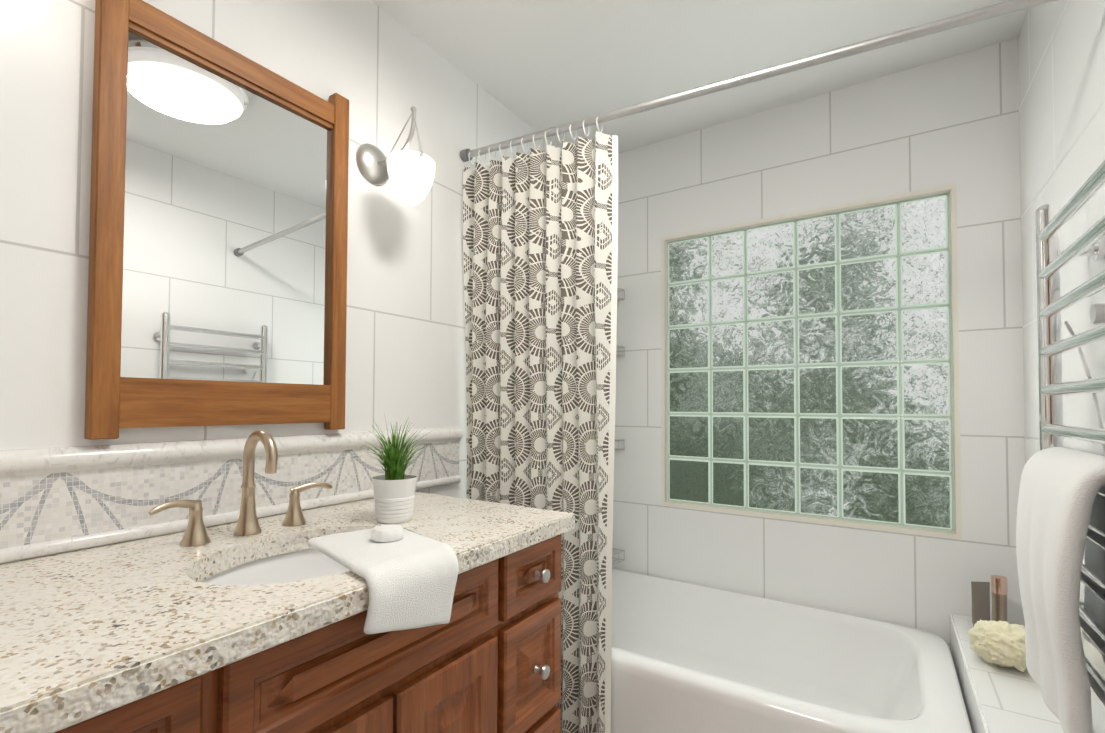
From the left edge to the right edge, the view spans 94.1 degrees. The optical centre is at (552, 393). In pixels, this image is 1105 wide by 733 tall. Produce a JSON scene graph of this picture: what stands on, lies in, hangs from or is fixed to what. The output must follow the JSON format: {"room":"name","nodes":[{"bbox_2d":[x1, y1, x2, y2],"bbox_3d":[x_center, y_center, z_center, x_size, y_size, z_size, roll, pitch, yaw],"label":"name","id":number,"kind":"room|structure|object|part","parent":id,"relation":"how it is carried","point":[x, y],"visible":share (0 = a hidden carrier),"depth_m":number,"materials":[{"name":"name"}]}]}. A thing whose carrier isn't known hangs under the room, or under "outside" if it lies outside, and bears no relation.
{"room":"bathroom","nodes":[
{"label":"bathroom","id":0,"kind":"room"},
{"bbox_2d":[0,0,555,498],"bbox_3d":[-0.933,-0.019,1.129,0.120,2.440,3.988,-1,-2,33],"label":"wall","id":1,"kind":"structure","parent":0,"point":[378,68],"depth_m":1.46,"materials":[{"name":"tile"}]},
{"bbox_2d":[84,0,348,439],"bbox_3d":[-0.759,-0.381,1.258,0.034,0.957,0.564,-1,-2,33],"label":"mirror","id":2,"kind":"object","parent":1,"relation":"attached to","point":[217,276],"visible":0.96,"depth_m":1.19,"materials":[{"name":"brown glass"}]},
{"bbox_2d":[0,441,458,548],"bbox_3d":[-0.915,0.217,1.034,0.009,0.128,2.080,-1,-2,33],"label":"mosaic tile backsplash","id":3,"kind":"structure","parent":1,"relation":"attached to","point":[38,508],"depth_m":1.13,"materials":[{"name":"tile"}]},
{"bbox_2d":[0,428,462,563],"bbox_3d":[-0.907,0.206,1.030,0.028,0.202,2.080,-1,-2,33],"label":"trim","id":4,"kind":"structure","parent":1,"relation":"attached to","point":[18,462],"depth_m":1.12,"materials":[{"name":"white stone"}]},
{"bbox_2d":[356,106,435,205],"bbox_3d":[-0.453,-0.701,1.551,0.240,0.293,0.149,-1,-2,33],"label":"sconce","id":5,"kind":"object","parent":1,"relation":"attached to","point":[409,175],"visible":1,"depth_m":1.50,"materials":[{"name":"white glass"}]},
{"bbox_3d":[-0.418,-0.620,1.521,0.140,0.130,0.140,-1,-2,33],"label":"lamp shade","id":6,"kind":"part","parent":5,"relation":"part of","materials":[{"name":"white glass"}]},
{"bbox_2d":[614,439,624,450],"bbox_3d":[0.176,0.250,2.474,0.261,0.051,0.261,-1,-2,33],"label":"caddy","id":7,"kind":"object","parent":1,"relation":"attached to","point":[617,449],"visible":0.25,"depth_m":2.49,"materials":[{"name":"grey metal"}]},
{"bbox_2d":[616,345,624,356],"bbox_3d":[0.177,-0.205,2.485,0.261,0.051,0.261,-1,-2,33],"label":"caddy","id":8,"kind":"object","parent":1,"relation":"attached to","point":[624,351],"visible":0.19,"depth_m":2.52,"materials":[{"name":"grey metal"}]},
{"bbox_2d":[617,288,624,300],"bbox_3d":[0.179,-0.485,2.492,0.261,0.051,0.261,-1,-2,33],"label":"caddy","id":9,"kind":"object","parent":1,"relation":"attached to","point":[624,294],"visible":0.15,"depth_m":2.52,"materials":[{"name":"grey metal"}]},
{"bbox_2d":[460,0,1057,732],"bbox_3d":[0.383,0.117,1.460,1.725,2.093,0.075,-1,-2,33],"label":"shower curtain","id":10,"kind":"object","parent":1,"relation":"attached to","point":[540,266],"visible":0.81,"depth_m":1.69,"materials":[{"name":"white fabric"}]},
{"bbox_2d":[612,548,624,564],"bbox_3d":[0.174,0.785,2.462,0.261,0.051,0.261,-1,-2,33],"label":"caddy","id":11,"kind":"object","parent":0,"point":[618,558],"visible":0.21,"depth_m":2.48,"materials":[{"name":"grey metal"}]},
{"bbox_2d":[371,0,1027,152],"bbox_3d":[-0.154,-1.308,0.657,1.966,0.120,3.988,-1,-2,33],"label":"ceiling","id":12,"kind":"structure","parent":0,"point":[538,65],"depth_m":1.81,"materials":[{"name":"white paint"}]},
{"bbox_2d":[612,38,1024,646],"bbox_3d":[0.893,0.015,2.249,1.726,2.440,0.120,-1,-2,33],"label":"wall","id":13,"kind":"structure","parent":0,"point":[985,133],"depth_m":2.00,"materials":[{"name":"tile"}]},
{"bbox_2d":[661,184,961,538],"bbox_3d":[1.006,-0.111,2.168,1.107,1.264,0.106,-1,-2,33],"label":"window","id":14,"kind":"structure","parent":13,"relation":"in","point":[870,390],"depth_m":2.09,"materials":[{"name":"beige"}]},
{"bbox_2d":[667,192,954,531],"bbox_3d":[1.013,-0.111,2.180,1.083,1.240,0.066,-1,-2,33],"label":"mortar","id":15,"kind":"object","parent":14,"relation":"in","point":[838,314],"visible":0.48,"depth_m":2.08,"materials":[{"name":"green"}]},
{"bbox_2d":[1018,0,1104,732],"bbox_3d":[0.615,-0.037,0.124,0.120,2.440,3.988,-1,-2,33],"label":"wall","id":16,"kind":"structure","parent":0,"point":[1061,67],"depth_m":1.31,"materials":[{"name":"tile"}]},
{"bbox_2d":[1016,160,1104,732],"bbox_3d":[0.965,0.115,0.928,0.167,1.076,0.517,-1,-2,33],"label":"rail","id":17,"kind":"object","parent":16,"relation":"attached to","point":[1060,526],"visible":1,"depth_m":0.91,"materials":[{"name":"silver metal"}]},
{"bbox_2d":[1016,447,1104,732],"bbox_3d":[0.948,0.334,0.917,0.146,0.459,0.355,-1,-2,33],"label":"towel","id":18,"kind":"object","parent":17,"relation":"hanging from","point":[1060,520],"depth_m":0.87,"materials":[{"name":"white fabric"}]},
{"bbox_3d":[1.083,0.236,1.017,0.066,0.840,0.135,-1,-2,33],"label":"cord","id":19,"kind":"part","parent":17,"relation":"part of","materials":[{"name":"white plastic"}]},
{"bbox_3d":[-0.164,1.251,0.596,1.966,0.120,3.988,-1,-2,33],"label":"floor","id":20,"kind":"structure","parent":0,"visible":0},
{"bbox_2d":[24,526,574,732],"bbox_3d":[-0.708,0.769,0.750,0.648,0.849,1.834,-1,-2,33],"label":"bathroom vanity","id":21,"kind":"object","parent":20,"relation":"on","point":[438,614],"depth_m":0.90,"materials":[{"name":"brown wood"}]},
{"bbox_2d":[0,492,574,732],"bbox_3d":[-0.710,0.324,0.764,0.638,0.042,1.856,-1,-2,33],"label":"countertop","id":22,"kind":"structure","parent":21,"relation":"on","point":[80,629],"depth_m":0.76,"materials":[{"name":"beige stone"}]},
{"bbox_2d":[148,430,332,545],"bbox_3d":[-0.644,0.195,1.126,0.132,0.230,0.385,-1,-2,33],"label":"faucet","id":23,"kind":"object","parent":22,"relation":"on","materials":[{"name":"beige metal"}]},
{"bbox_2d":[160,526,439,605],"bbox_3d":[-0.467,0.415,1.014,0.417,0.151,0.517,-1,-2,33],"label":"sink","id":24,"kind":"object","parent":22,"relation":"in","point":[255,575],"depth_m":1.00,"materials":[{"name":"white ceramic"}]},
{"bbox_2d":[318,414,463,523],"bbox_3d":[-0.364,0.179,1.274,0.343,0.272,0.375,-1,-2,33],"label":"plant","id":25,"kind":"object","parent":22,"relation":"on","point":[394,487],"visible":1,"depth_m":1.25,"materials":[{"name":"green plant"}]},
{"bbox_2d":[307,528,457,633],"bbox_3d":[-0.339,0.356,0.986,0.305,0.137,0.271,-1,-2,33],"label":"hand towel","id":26,"kind":"object","parent":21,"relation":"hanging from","point":[406,582],"depth_m":0.89,"materials":[{"name":"white fabric"}]},
{"bbox_2d":[611,568,1093,732],"bbox_3d":[0.631,0.999,1.826,1.719,0.450,0.825,-1,-2,33],"label":"bathtub","id":27,"kind":"object","parent":20,"relation":"on","point":[689,658],"visible":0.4,"depth_m":1.78,"materials":[{"name":"white ceramic"}]},
{"bbox_2d":[971,581,989,626],"bbox_3d":[1.366,0.687,1.640,0.049,0.169,0.047,-1,-2,33],"label":"bottle","id":28,"kind":"object","parent":27,"relation":"on","point":[980,600],"visible":0.6,"depth_m":1.63,"materials":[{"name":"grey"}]},
{"bbox_2d":[967,620,1026,671],"bbox_3d":[1.276,0.706,1.446,0.172,0.120,0.168,-1,-2,33],"label":"loofah","id":29,"kind":"object","parent":27,"relation":"on","point":[1000,643],"visible":0.83,"depth_m":1.42,"materials":[{"name":"beige"}]},
{"bbox_2d":[991,575,1007,621],"bbox_3d":[1.456,0.685,1.675,0.040,0.174,0.040,-1,-2,33],"label":"pump bottle","id":30,"kind":"object","parent":27,"relation":"on","point":[999,594],"visible":0.69,"depth_m":1.66,"materials":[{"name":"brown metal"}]}
]}

